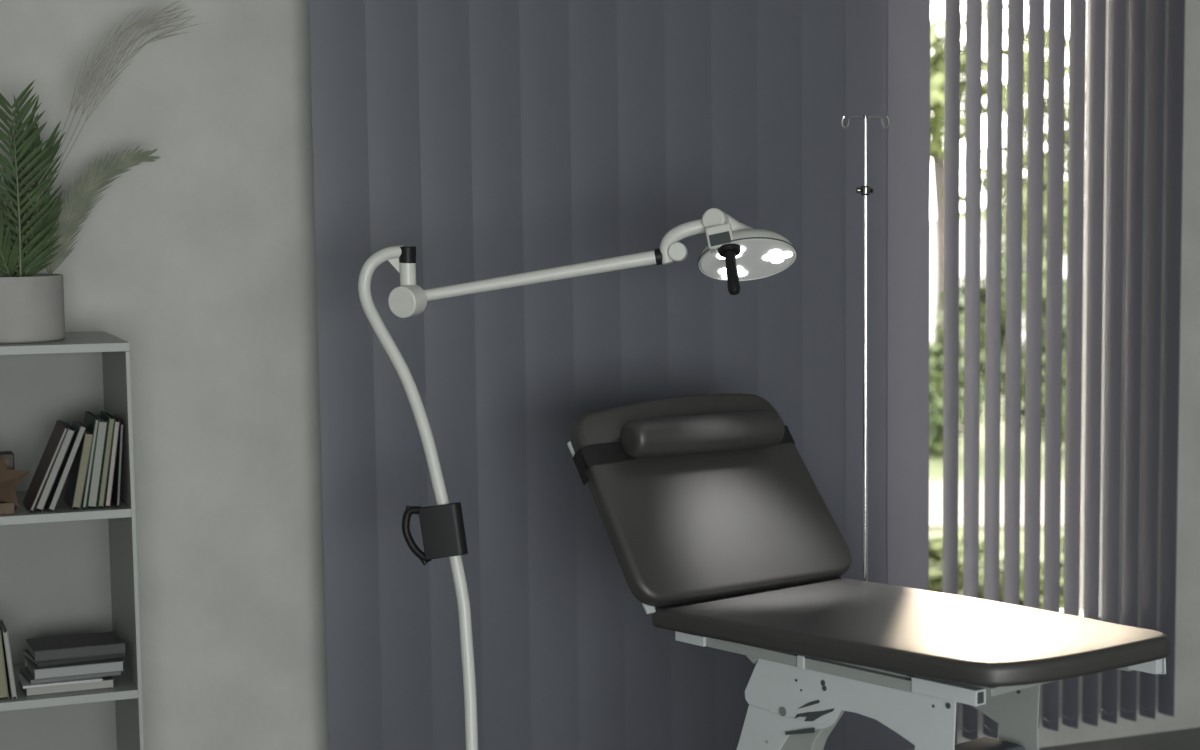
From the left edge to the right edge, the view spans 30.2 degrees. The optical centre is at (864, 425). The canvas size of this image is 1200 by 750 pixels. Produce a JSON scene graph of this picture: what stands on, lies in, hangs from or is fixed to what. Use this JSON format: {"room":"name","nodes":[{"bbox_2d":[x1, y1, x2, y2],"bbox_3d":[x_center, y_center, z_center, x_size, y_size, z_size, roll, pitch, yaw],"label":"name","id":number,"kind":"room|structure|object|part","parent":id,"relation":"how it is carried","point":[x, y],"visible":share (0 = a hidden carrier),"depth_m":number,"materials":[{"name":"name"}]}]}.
{"room":"medical exam room","nodes":[
{"label":"medical exam room","id":0,"kind":"room"},
{"bbox_2d":[0,0,1199,749],"bbox_3d":[-1.258,-0.338,5.404,8.500,2.700,0.220,-3,7,-26],"label":"wall","id":1,"kind":"structure","parent":0,"point":[200,257],"depth_m":5.18,"materials":[{"name":"paint"}]},
{"bbox_2d":[309,0,929,749],"bbox_3d":[-0.586,-0.355,5.516,1.625,2.530,0.167,-3,7,-26],"label":"curtain","id":2,"kind":"object","parent":1,"relation":"attached to","point":[488,139],"visible":0.84,"depth_m":5.39,"materials":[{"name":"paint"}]},
{"bbox_3d":[0.004,0.855,5.848,0.093,0.011,0.003,-3,7,-25],"label":"chain","id":3,"kind":"part","parent":2,"relation":"part of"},
{"bbox_2d":[943,0,1184,743],"bbox_3d":[0.529,-0.415,6.060,0.830,2.530,0.165,-3,7,-26],"label":"vertical blind","id":4,"kind":"object","parent":1,"relation":"attached to","point":[1036,8],"visible":0.8,"depth_m":6.03,"materials":[{"name":"fabric"}]},
{"bbox_2d":[1079,0,1125,620],"bbox_3d":[0.355,-0.462,6.102,0.820,2.105,0.060,-3,7,-26],"label":"window","id":5,"kind":"structure","parent":1,"relation":"in","point":[1107,1],"depth_m":6.25,"materials":[{"name":"paint"}]},
{"bbox_2d":[1039,727,1199,749],"bbox_3d":[0.502,1.443,1.984,8.900,0.100,8.220,-3,7,-26],"label":"floor","id":6,"kind":"structure","parent":0,"point":[1183,739],"depth_m":6.33,"materials":[{"name":"plastic"}]},
{"bbox_2d":[0,331,143,749],"bbox_3d":[-2.028,0.455,4.718,0.840,1.272,0.404,-3,7,-26],"label":"bookcase","id":7,"kind":"object","parent":6,"relation":"on","point":[65,570],"visible":0.84,"depth_m":4.97,"materials":[{"name":"white wood"}]},
{"bbox_2d":[0,629,8,698],"bbox_3d":[-1.860,0.498,4.685,0.035,0.151,0.140,-3,7,-26],"label":"book","id":8,"kind":"object","parent":7,"relation":"on","point":[3,680],"visible":1,"depth_m":4.63,"materials":[{"name":"yellow paper"}]},
{"bbox_2d":[0,451,15,509],"bbox_3d":[-1.864,0.119,4.650,0.108,0.122,0.052,-3,7,-26],"label":"wooden block","id":9,"kind":"object","parent":7,"relation":"on","point":[7,457],"visible":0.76,"depth_m":4.64,"materials":[{"name":"brown wood"}]},
{"bbox_2d":[0,459,8,501],"bbox_3d":[-1.853,0.121,4.628,0.084,0.099,0.002,-3,7,-26],"label":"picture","id":10,"kind":"object","parent":9,"relation":"attached to","point":[6,461],"depth_m":4.64,"materials":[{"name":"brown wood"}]},
{"bbox_2d":[0,619,16,698],"bbox_3d":[-1.839,0.498,4.693,0.023,0.148,0.140,-3,7,-26],"label":"book","id":11,"kind":"object","parent":7,"relation":"on","point":[4,632],"visible":0.93,"depth_m":4.64,"materials":[{"name":"grey paper"}]},
{"bbox_2d":[0,458,29,514],"bbox_3d":[-1.820,0.118,4.597,0.122,0.135,0.043,-1,6,-6],"label":"star","id":12,"kind":"object","parent":7,"relation":"on","point":[9,478],"visible":1,"depth_m":4.60,"materials":[{"name":"brown wood"}]},
{"bbox_2d":[23,420,67,511],"bbox_3d":[-1.759,0.085,4.699,0.085,0.179,0.150,-3,7,-26],"label":"book","id":13,"kind":"object","parent":7,"relation":"on","point":[55,441],"visible":1,"depth_m":4.67,"materials":[{"name":"grey paper"}]},
{"bbox_2d":[35,420,75,511],"bbox_3d":[-1.749,0.085,4.709,0.087,0.177,0.160,-3,7,-26],"label":"book","id":14,"kind":"object","parent":7,"relation":"on","point":[41,502],"visible":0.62,"depth_m":4.64,"materials":[{"name":"grey paper"}]},
{"bbox_2d":[45,420,85,510],"bbox_3d":[-1.721,0.084,4.706,0.082,0.180,0.130,-3,7,-26],"label":"book","id":15,"kind":"object","parent":7,"relation":"on","point":[51,503],"visible":0.77,"depth_m":4.65,"materials":[{"name":"grey paper"}]},
{"bbox_3d":[-2.027,0.187,4.685,0.822,0.018,0.396,-3,7,-26],"label":"shelf","id":16,"kind":"part","parent":7,"relation":"part of","materials":[{"name":"white wood"}]},
{"bbox_2d":[19,676,113,695],"bbox_3d":[-1.738,0.556,4.765,0.180,0.018,0.135,-3,7,-27],"label":"book","id":17,"kind":"object","parent":7,"relation":"on","point":[107,682],"visible":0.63,"depth_m":4.71,"materials":[{"name":"grey paper"}]},
{"bbox_2d":[17,674,102,688],"bbox_3d":[-1.744,0.545,4.746,0.162,0.005,0.126,-3,7,-26],"label":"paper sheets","id":18,"kind":"object","parent":17,"relation":"on","point":[25,684],"visible":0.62,"depth_m":4.70,"materials":[{"name":"grey paper"}]},
{"bbox_2d":[20,667,120,683],"bbox_3d":[-1.732,0.535,4.771,0.186,0.010,0.140,-4,7,-30],"label":"book","id":19,"kind":"object","parent":18,"relation":"on","point":[24,671],"visible":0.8,"depth_m":4.71,"materials":[{"name":"grey paper"}]},
{"bbox_2d":[25,657,124,679],"bbox_3d":[-1.722,0.518,4.770,0.186,0.022,0.145,-3,7,-27],"label":"book","id":20,"kind":"object","parent":19,"relation":"on","point":[110,665],"visible":0.63,"depth_m":4.71,"materials":[{"name":"grey paper"}]},
{"bbox_2d":[23,649,124,666],"bbox_3d":[-1.730,0.498,4.789,0.182,0.013,0.145,-4,7,-33],"label":"book","id":21,"kind":"object","parent":20,"relation":"on","point":[26,654],"visible":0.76,"depth_m":4.73,"materials":[{"name":"grey paper"}]},
{"bbox_2d":[26,631,125,661],"bbox_3d":[-1.721,0.480,4.775,0.186,0.024,0.140,-3,7,-28],"label":"book","id":22,"kind":"object","parent":21,"relation":"on","point":[103,643],"visible":1,"depth_m":4.74,"materials":[{"name":"grey paper"}]},
{"bbox_3d":[-2.027,0.579,4.728,0.822,0.018,0.396,-3,7,-26],"label":"shelf","id":23,"kind":"part","parent":7,"relation":"part of","materials":[{"name":"white wood"}]},
{"bbox_2d":[64,428,92,508],"bbox_3d":[-1.698,0.088,4.729,0.050,0.166,0.150,-3,7,-26],"label":"book","id":24,"kind":"object","parent":7,"relation":"on","point":[77,474],"visible":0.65,"depth_m":4.67,"materials":[{"name":"yellow paper"}]},
{"bbox_2d":[81,411,98,508],"bbox_3d":[-1.688,0.072,4.744,0.042,0.194,0.170,-3,7,-26],"label":"book","id":25,"kind":"object","parent":7,"relation":"on","point":[91,421],"visible":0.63,"depth_m":4.67,"materials":[{"name":"grey paper"}]},
{"bbox_2d":[87,415,107,507],"bbox_3d":[-1.666,0.075,4.732,0.049,0.190,0.130,-3,7,-26],"label":"book","id":26,"kind":"object","parent":7,"relation":"on","point":[92,500],"visible":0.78,"depth_m":4.67,"materials":[{"name":"grey paper"}]},
{"bbox_2d":[0,0,202,343],"bbox_3d":[-1.709,-0.554,4.731,0.579,0.731,0.224,-3,7,-26],"label":"potted palm","id":27,"kind":"object","parent":7,"relation":"on","point":[31,301],"visible":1,"depth_m":4.68,"materials":[{"name":"plant"}]},
{"bbox_2d":[0,273,64,343],"bbox_3d":[-1.837,-0.254,4.701,0.224,0.140,0.224,-3,7,-26],"label":"pot","id":28,"kind":"object","parent":27,"relation":"attached to","point":[31,304],"depth_m":4.63,"materials":[{"name":"ceramic"}]},
{"bbox_2d":[97,411,114,507],"bbox_3d":[-1.652,0.072,4.744,0.043,0.195,0.140,-3,7,-26],"label":"book","id":29,"kind":"object","parent":7,"relation":"on","point":[111,420],"visible":0.62,"depth_m":4.68,"materials":[{"name":"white paper"}]},
{"bbox_2d":[104,414,119,507],"bbox_3d":[-1.641,0.074,4.750,0.038,0.188,0.140,-3,7,-26],"label":"book","id":30,"kind":"object","parent":7,"relation":"on","point":[110,479],"visible":0.52,"depth_m":4.69,"materials":[{"name":"grey paper"}]},
{"bbox_2d":[111,421,123,506],"bbox_3d":[-1.641,0.074,4.784,0.020,0.182,0.200,-3,7,-26],"label":"book","id":31,"kind":"object","parent":7,"relation":"on","point":[115,499],"visible":0.28,"depth_m":4.70,"materials":[{"name":"grey paper"}]},
{"bbox_3d":[-1.655,0.445,4.901,0.009,1.252,0.404,-3,7,-26],"label":"panel","id":32,"kind":"part","parent":7,"relation":"part of","materials":[{"name":"white wood"}]},
{"bbox_2d":[358,208,796,749],"bbox_3d":[-0.619,0.322,4.623,0.972,1.556,0.506,-3,7,-26],"label":"lamp","id":33,"kind":"object","parent":6,"relation":"on","point":[735,251],"visible":1,"depth_m":4.55,"materials":[{"name":"white metal"}]},
{"bbox_3d":[-0.952,-0.302,4.563,0.034,0.077,0.037,-3,7,-26],"label":"post","id":34,"kind":"part","parent":33,"relation":"part of","materials":[{"name":"white metal"}]},
{"bbox_3d":[-0.931,0.224,4.546,0.061,0.116,0.023,0,6,3],"label":"grip handle","id":35,"kind":"part","parent":33,"relation":"part of","materials":[{"name":"black plastic"}]},
{"bbox_3d":[-0.688,-0.314,4.597,0.502,0.108,0.029,-1,6,-7],"label":"arm","id":36,"kind":"part","parent":33,"relation":"part of","materials":[{"name":"white metal"}]},
{"bbox_3d":[-0.394,-0.366,4.612,0.040,0.043,0.042,0,6,0],"label":"tilt knob","id":37,"kind":"part","parent":33,"relation":"part of","materials":[{"name":"white plastic"}]},
{"bbox_3d":[-0.302,-0.389,4.557,0.047,0.032,0.010,0,6,-1],"label":"control panel","id":38,"kind":"part","parent":33,"relation":"part of","materials":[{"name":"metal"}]},
{"bbox_3d":[-0.277,-0.320,4.558,0.025,0.094,0.063,-2,7,-17],"label":"handle","id":39,"kind":"part","parent":33,"relation":"part of","materials":[{"name":"black plastic"}]},
{"bbox_3d":[-0.249,-0.352,4.650,0.199,0.092,0.179,-3,7,-26],"label":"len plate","id":40,"kind":"part","parent":33,"relation":"part of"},
{"bbox_2d":[567,394,1169,749],"bbox_3d":[0.004,0.545,4.540,0.620,1.132,1.296,-6,9,-45],"label":"examination table","id":41,"kind":"object","parent":6,"relation":"on","point":[741,551],"visible":0.98,"depth_m":4.50,"materials":[{"name":"leather"}]},
{"bbox_2d":[573,411,794,484],"bbox_3d":[-0.379,0.037,4.859,0.614,0.133,0.139,-6,9,-45],"label":"pillow","id":42,"kind":"object","parent":41,"relation":"attached to","point":[652,437],"visible":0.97,"depth_m":4.77,"materials":[{"name":"leather"}]},
{"bbox_3d":[-0.355,0.442,4.573,0.030,0.020,0.091,-6,9,-45],"label":"rail","id":43,"kind":"part","parent":41,"relation":"part of","materials":[{"name":"metal"}]},
{"bbox_2d":[570,394,851,606],"bbox_3d":[-0.343,0.150,4.846,0.620,0.413,0.314,-6,9,-45],"label":"backrest cushion","id":44,"kind":"object","parent":41,"relation":"on","point":[695,529],"depth_m":4.78,"materials":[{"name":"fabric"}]},
{"bbox_3d":[-0.188,0.769,4.442,0.005,0.483,0.402,-6,9,-45],"label":"leg","id":45,"kind":"part","parent":41,"relation":"part of","materials":[{"name":"metal"}]},
{"bbox_3d":[-0.112,0.468,4.333,0.024,0.022,0.594,-6,9,-45],"label":"rail","id":46,"kind":"part","parent":41,"relation":"part of","materials":[{"name":"grey metal"}]},
{"bbox_3d":[-0.038,0.572,4.264,0.004,0.170,0.585,-6,9,-45],"label":"plate","id":47,"kind":"part","parent":41,"relation":"part of","materials":[{"name":"metal"}]},
{"bbox_2d":[841,115,889,580],"bbox_3d":[0.001,-0.127,4.896,0.106,1.125,0.028,-1,6,-11],"label":"pole","id":48,"kind":"object","parent":41,"relation":"attached to","point":[865,190],"visible":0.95,"depth_m":4.88,"materials":[{"name":"silver metal"}]},
{"bbox_2d":[652,577,1169,686],"bbox_3d":[0.099,0.409,4.437,0.550,0.070,1.037,-6,9,-45],"label":"seat cushion","id":49,"kind":"object","parent":41,"relation":"on","point":[877,633],"depth_m":4.31,"materials":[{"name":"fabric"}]},
{"bbox_3d":[0.155,0.491,4.064,0.028,0.029,0.164,-6,9,-45],"label":"rail","id":50,"kind":"part","parent":41,"relation":"part of","materials":[{"name":"metal"}]},
{"bbox_3d":[0.211,0.497,4.005,0.017,0.021,0.001,-6,9,-45],"label":"rail","id":51,"kind":"part","parent":41,"relation":"part of","materials":[{"name":"metal"}]},
{"bbox_3d":[0.131,0.553,4.431,0.004,0.170,0.585,-6,9,-45],"label":"plate","id":52,"kind":"part","parent":41,"relation":"part of","materials":[{"name":"grey metal"}]},
{"bbox_3d":[0.074,0.450,4.465,0.353,0.016,0.809,-6,9,-45],"label":"seat frame","id":53,"kind":"part","parent":41,"relation":"part of","materials":[{"name":"grey metal"}]},
{"bbox_3d":[0.304,0.804,4.289,0.005,0.446,0.107,-6,9,-45],"label":"leg","id":54,"kind":"part","parent":41,"relation":"part of","materials":[{"name":"grey metal"}]},
{"bbox_3d":[0.225,0.437,4.610,0.028,0.022,0.858,-6,9,-45],"label":"rail","id":55,"kind":"part","parent":41,"relation":"part of","materials":[{"name":"grey metal"}]},
{"bbox_3d":[0.529,0.461,4.307,0.028,0.032,0.132,-6,9,-45],"label":"rail","id":56,"kind":"part","parent":41,"relation":"part of","materials":[{"name":"metal"}]},
{"label":"outside","id":57,"kind":"structure","parent":0,"visible":0},
{"bbox_2d":[929,350,1081,607],"bbox_3d":[0.782,-0.695,30.330,40.000,0.200,42.400,-3,7,-26],"label":"lawn","id":58,"kind":"structure","parent":57,"point":[935,464],"depth_m":19.85,"materials":[{"name":"green plant"}]},
{"bbox_2d":[929,287,984,457],"bbox_3d":[0.688,-0.455,20.371,0.984,1.845,0.637,-3,7,-26],"label":"shrub","id":59,"kind":"object","parent":58,"relation":"on","point":[935,365],"visible":0.29,"depth_m":20.32,"materials":[{"name":"green plant"}]},
{"bbox_2d":[929,527,1023,592],"bbox_3d":[0.518,0.875,13.316,0.877,0.520,0.763,-3,7,-26],"label":"bush","id":60,"kind":"object","parent":58,"relation":"on","point":[935,546],"visible":0.16,"depth_m":13.21,"materials":[{"name":"green plant"}]},
{"bbox_2d":[930,0,1048,358],"bbox_3d":[0.800,-2.424,23.846,2.423,4.658,1.909,4,7,30],"label":"tree","id":61,"kind":"object","parent":58,"relation":"on","point":[937,56],"visible":0.21,"depth_m":23.56,"materials":[{"name":"green plant"}]},
{"bbox_3d":[0.800,-3.296,23.751,2.423,2.904,1.909,4,7,30],"label":"crown","id":62,"kind":"part","parent":61,"relation":"part of","materials":[{"name":"green plant"}]},
{"bbox_2d":[959,240,1024,399],"bbox_3d":[1.359,-1.084,22.603,0.878,1.688,0.825,5,8,36],"label":"shrub","id":63,"kind":"object","parent":58,"relation":"on","point":[1003,256],"visible":0.18,"depth_m":22.45,"materials":[{"name":"green plant"}]},
{"bbox_2d":[929,480,1080,528],"bbox_3d":[1.784,0.609,17.366,4.332,0.020,2.585,0,6,0],"label":"garden path","id":64,"kind":"structure","parent":58,"relation":"on","point":[935,486],"depth_m":17.20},
{"bbox_2d":[929,211,1083,349],"bbox_3d":[2.717,-2.374,35.241,4.347,2.726,2.982,0,6,0],"label":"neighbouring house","id":65,"kind":"structure","parent":58,"relation":"on","point":[932,221],"depth_m":33.73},
{"bbox_2d":[958,548,1063,608],"bbox_3d":[0.944,0.928,12.657,0.714,0.521,0.782,-3,7,-26],"label":"bush","id":66,"kind":"object","parent":58,"relation":"on","point":[981,561],"visible":0.19,"depth_m":12.52,"materials":[{"name":"green plant"}]},
{"bbox_2d":[981,22,1084,339],"bbox_3d":[1.968,-2.519,25.794,1.491,4.424,1.937,-3,7,-26],"label":"tree","id":67,"kind":"object","parent":58,"relation":"on","point":[1025,94],"visible":0.14,"depth_m":25.37,"materials":[{"name":"green plant"}]},
{"bbox_2d":[1000,223,1081,455],"bbox_3d":[1.650,-0.788,20.472,0.809,2.248,0.840,-3,7,-26],"label":"shrub","id":68,"kind":"object","parent":58,"relation":"on","point":[1023,354],"visible":0.19,"depth_m":20.36,"materials":[{"name":"green plant"}]},
{"bbox_2d":[1060,533,1063,585],"bbox_3d":[1.469,0.716,13.692,0.880,0.675,0.528,-3,7,-26],"label":"bush","id":69,"kind":"object","parent":58,"relation":"on","point":[1062,534],"visible":0.02,"depth_m":13.56,"materials":[{"name":"green plant"}]},
{"bbox_2d":[1062,277,1082,354],"bbox_3d":[2.284,-0.880,22.673,0.847,1.680,0.857,-2,6,-16],"label":"shrub","id":70,"kind":"object","parent":58,"relation":"on","point":[1064,286],"visible":0.02,"depth_m":22.39,"materials":[{"name":"green plant"}]}
]}

